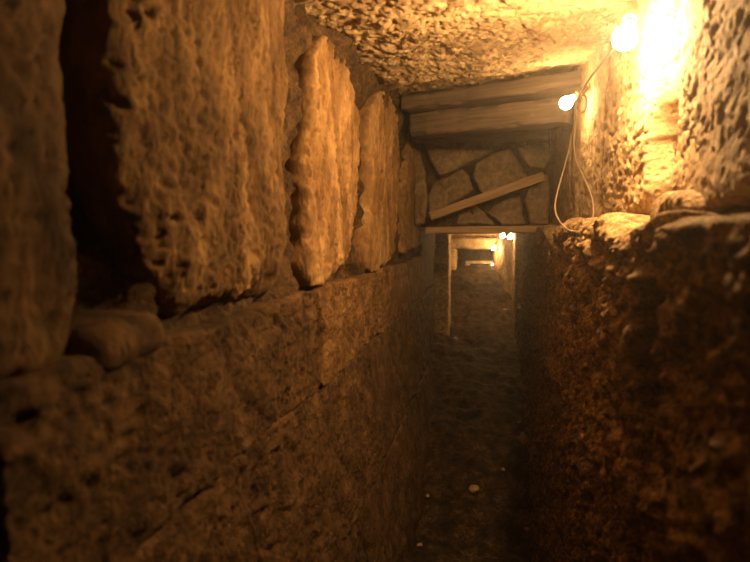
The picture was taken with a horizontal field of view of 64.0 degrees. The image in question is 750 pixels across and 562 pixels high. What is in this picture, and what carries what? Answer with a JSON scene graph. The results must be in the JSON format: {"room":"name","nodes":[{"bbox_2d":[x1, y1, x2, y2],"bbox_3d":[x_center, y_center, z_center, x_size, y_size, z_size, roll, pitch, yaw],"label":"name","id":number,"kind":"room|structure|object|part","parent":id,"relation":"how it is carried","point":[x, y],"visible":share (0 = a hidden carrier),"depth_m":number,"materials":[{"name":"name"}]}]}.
{"room":"underground passage","nodes":[
{"label":"underground passage","id":0,"kind":"room"},
{"bbox_2d":[0,0,436,561],"bbox_3d":[0.482,-0.054,5.264,0.350,2.700,13.500,1,4,11],"label":"wall","id":1,"kind":"structure","parent":0,"point":[217,323],"depth_m":1.07,"materials":[{"name":"stone"}]},
{"bbox_2d":[414,143,428,226],"bbox_3d":[0.309,-0.654,4.050,0.115,0.573,0.244,1,4,11],"label":"rubble stone","id":2,"kind":"object","parent":1,"relation":"attached to","point":[421,191],"visible":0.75,"depth_m":3.99,"materials":[{"name":"brown stone"}]},
{"bbox_2d":[428,169,473,210],"bbox_3d":[0.528,-0.627,4.216,0.361,0.302,0.122,2,5,29],"label":"rubble stone","id":3,"kind":"object","parent":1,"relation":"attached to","point":[449,190],"visible":0.95,"depth_m":4.16,"materials":[{"name":"brown stone"}]},
{"bbox_2d":[294,0,633,108],"bbox_3d":[0.292,-0.852,1.461,1.500,0.321,6.100,1,4,11],"label":"ceiling","id":4,"kind":"structure","parent":0,"point":[411,46],"depth_m":2.09,"materials":[{"name":"stone"}]},
{"bbox_2d":[415,128,548,142],"bbox_3d":[0.635,-0.879,3.576,0.772,0.097,0.150,2,5,15],"label":"wooden beam","id":5,"kind":"structure","parent":4,"relation":"attached to","point":[542,134],"depth_m":3.50,"materials":[{"name":"brown wood"}]},
{"bbox_2d":[401,70,581,113],"bbox_3d":[0.608,-0.975,3.142,0.960,0.091,0.209,2,5,30],"label":"wooden beam","id":6,"kind":"structure","parent":4,"relation":"attached to","point":[537,87],"depth_m":3.05,"materials":[{"name":"brown wood"}]},
{"bbox_2d":[409,259,531,561],"bbox_3d":[0.941,0.676,4.977,1.800,1.255,13.000,1,4,11],"label":"floor","id":7,"kind":"structure","parent":0,"point":[474,432],"depth_m":3.87,"materials":[{"name":"brown soil"}]},
{"bbox_2d":[468,485,478,492],"bbox_3d":[0.566,1.192,3.434,0.063,0.043,0.066,1,4,11],"label":"loose stone","id":8,"kind":"object","parent":7,"relation":"on","point":[472,488],"visible":1,"depth_m":3.42,"materials":[{"name":"beige stone"}]},
{"bbox_2d":[465,259,492,265],"bbox_3d":[1.658,-0.207,9.239,0.535,0.242,0.360,1,4,11],"label":"stone slab","id":9,"kind":"object","parent":7,"relation":"on","point":[473,261],"visible":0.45,"depth_m":9.09,"materials":[{"name":"stone"}]},
{"bbox_2d":[518,432,527,445],"bbox_3d":[0.960,0.997,3.793,0.109,0.086,0.129,1,4,11],"label":"loose stone","id":10,"kind":"object","parent":7,"relation":"on","point":[523,438],"visible":0.6,"depth_m":3.76,"materials":[{"name":"brown stone"}]},
{"bbox_2d":[457,249,492,259],"bbox_3d":[2.034,-0.571,11.001,1.650,0.950,0.139,1,4,11],"label":"wall","id":11,"kind":"structure","parent":0,"point":[481,254],"depth_m":11.05,"materials":[{"name":"brown stone"}]},
{"bbox_2d":[493,0,749,561],"bbox_3d":[1.317,-0.042,5.107,0.524,2.700,13.501,1,4,10],"label":"wall","id":12,"kind":"structure","parent":0,"point":[633,332],"depth_m":1.27,"materials":[{"name":"stone"}]},
{"bbox_2d":[424,141,508,175],"bbox_3d":[0.621,-0.879,4.115,0.580,0.307,0.216,1,4,11],"label":"rubble stone","id":13,"kind":"object","parent":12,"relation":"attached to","point":[446,158],"visible":0.64,"depth_m":4.09,"materials":[{"name":"brown stone"}]},
{"bbox_2d":[450,205,494,224],"bbox_3d":[0.634,-0.468,4.246,0.450,0.159,0.119,2,5,25],"label":"rubble stone","id":14,"kind":"object","parent":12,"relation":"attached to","point":[465,217],"visible":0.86,"depth_m":4.17,"materials":[{"name":"brown stone"}]},
{"bbox_2d":[451,233,497,269],"bbox_3d":[1.380,-0.302,8.026,1.171,0.897,0.350,1,4,11],"label":"door frame","id":15,"kind":"structure","parent":12,"relation":"in","point":[458,241],"depth_m":7.88,"materials":[{"name":"wood"}]},
{"bbox_2d":[432,233,532,336],"bbox_3d":[1.074,0.131,6.044,1.261,1.435,0.448,1,4,11],"label":"door frame","id":16,"kind":"structure","parent":12,"relation":"in","point":[442,266],"depth_m":5.89,"materials":[{"name":"brown wood"}]},
{"bbox_2d":[425,225,542,233],"bbox_3d":[0.745,-0.343,4.017,0.810,0.053,0.105,0,4,11],"label":"wooden plank","id":17,"kind":"object","parent":12,"relation":"attached to","point":[527,228],"visible":0.88,"depth_m":3.98,"materials":[{"name":"brown wood"}]},
{"bbox_2d":[418,128,552,226],"bbox_3d":[0.806,-0.849,4.152,1.501,0.945,0.095,1,4,11],"label":"wall","id":18,"kind":"structure","parent":12,"relation":"attached to","point":[432,176],"depth_m":4.17,"materials":[{"name":"brown stone"}]},
{"bbox_2d":[429,172,545,219],"bbox_3d":[0.721,-0.550,3.904,0.745,0.305,0.041,1,4,11],"label":"wooden plank","id":19,"kind":"object","parent":18,"relation":"attached to","point":[528,181],"visible":1,"depth_m":3.88,"materials":[{"name":"brown wood"}]},
{"bbox_2d":[410,96,573,138],"bbox_3d":[0.612,-0.866,3.221,0.873,0.135,0.168,3,5,30],"label":"wooden beam","id":20,"kind":"structure","parent":12,"relation":"attached to","point":[545,113],"depth_m":3.14,"materials":[{"name":"brown wood"}]},
{"bbox_2d":[472,149,527,194],"bbox_3d":[0.854,-0.726,4.063,0.451,0.333,0.138,-1,5,-14],"label":"rubble stone","id":21,"kind":"object","parent":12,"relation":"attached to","point":[502,168],"visible":0.8,"depth_m":4.00,"materials":[{"name":"brown stone"}]},
{"bbox_2d":[487,197,525,224],"bbox_3d":[0.903,-0.484,4.134,0.281,0.202,0.154,0,4,-3],"label":"rubble stone","id":22,"kind":"object","parent":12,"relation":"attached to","point":[509,211],"visible":1,"depth_m":4.08,"materials":[{"name":"brown stone"}]},
{"bbox_2d":[516,141,549,169],"bbox_3d":[1.058,-0.874,4.001,0.291,0.273,0.160,-1,5,-15],"label":"rubble stone","id":23,"kind":"object","parent":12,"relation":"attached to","point":[535,154],"visible":0.7,"depth_m":3.94,"materials":[{"name":"brown stone"}]},
{"bbox_2d":[524,174,549,225],"bbox_3d":[1.097,-0.548,4.069,0.176,0.344,0.209,1,4,11],"label":"rubble stone","id":24,"kind":"object","parent":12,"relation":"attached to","point":[537,199],"visible":0.85,"depth_m":4.01,"materials":[{"name":"brown stone"}]},
{"bbox_2d":[554,86,594,231],"bbox_3d":[0.746,-0.491,2.247,0.133,0.619,0.691,1,5,17],"label":"cable","id":25,"kind":"object","parent":12,"relation":"attached to","point":[575,116],"visible":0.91,"depth_m":2.34,"materials":[{"name":"brown plastic"}]},
{"bbox_2d":[559,86,587,109],"bbox_3d":[0.846,-0.781,2.555,0.116,0.096,0.054,1,4,11],"label":"light bulb","id":26,"kind":"object","parent":25,"relation":"hanging from","point":[566,102],"visible":0.88,"depth_m":2.54,"materials":[{"name":"beige glass"}]},
{"bbox_3d":[0.823,-0.764,2.561,0.069,0.062,0.054,1,4,11],"label":"bulb glass","id":27,"kind":"part","parent":26,"relation":"part of","materials":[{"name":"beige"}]},
{"bbox_2d":[575,86,587,95],"bbox_3d":[0.876,-0.803,2.544,0.054,0.050,0.036,1,4,11],"label":"socket","id":28,"kind":"object","parent":26,"relation":"attached to","point":[577,92],"depth_m":2.53,"materials":[{"name":"brown"}]},
{"bbox_2d":[580,46,615,91],"bbox_3d":[0.754,-0.736,1.969,0.026,0.054,0.790,1,4,9],"label":"cable","id":29,"kind":"object","parent":12,"relation":"attached to","point":[613,47],"visible":0.51,"depth_m":2.09,"materials":[{"name":"brown plastic"}]},
{"bbox_2d":[576,92,586,112],"bbox_3d":[0.819,-0.707,2.373,0.043,0.082,0.029,1,4,11],"label":"cable","id":30,"kind":"object","parent":29,"relation":"hanging from","point":[583,94],"visible":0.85,"depth_m":2.38,"materials":[{"name":"brown plastic"}]},
{"bbox_2d":[613,2,638,49],"bbox_3d":[0.659,-0.663,1.552,0.098,0.135,0.060,-3,5,-36],"label":"light bulb","id":31,"kind":"object","parent":29,"relation":"hanging from","point":[625,37],"visible":1,"depth_m":1.54,"materials":[{"name":"beige glass"}]},
{"bbox_3d":[0.644,-0.634,1.545,0.060,0.078,0.063,1,4,11],"label":"bulb glass","id":32,"kind":"part","parent":31,"relation":"part of","materials":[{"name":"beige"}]},
{"bbox_2d":[622,2,638,24],"bbox_3d":[0.671,-0.701,1.571,0.039,0.062,0.054,4,6,40],"label":"socket","id":33,"kind":"object","parent":31,"relation":"attached to","point":[631,14],"depth_m":1.55,"materials":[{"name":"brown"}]}
]}

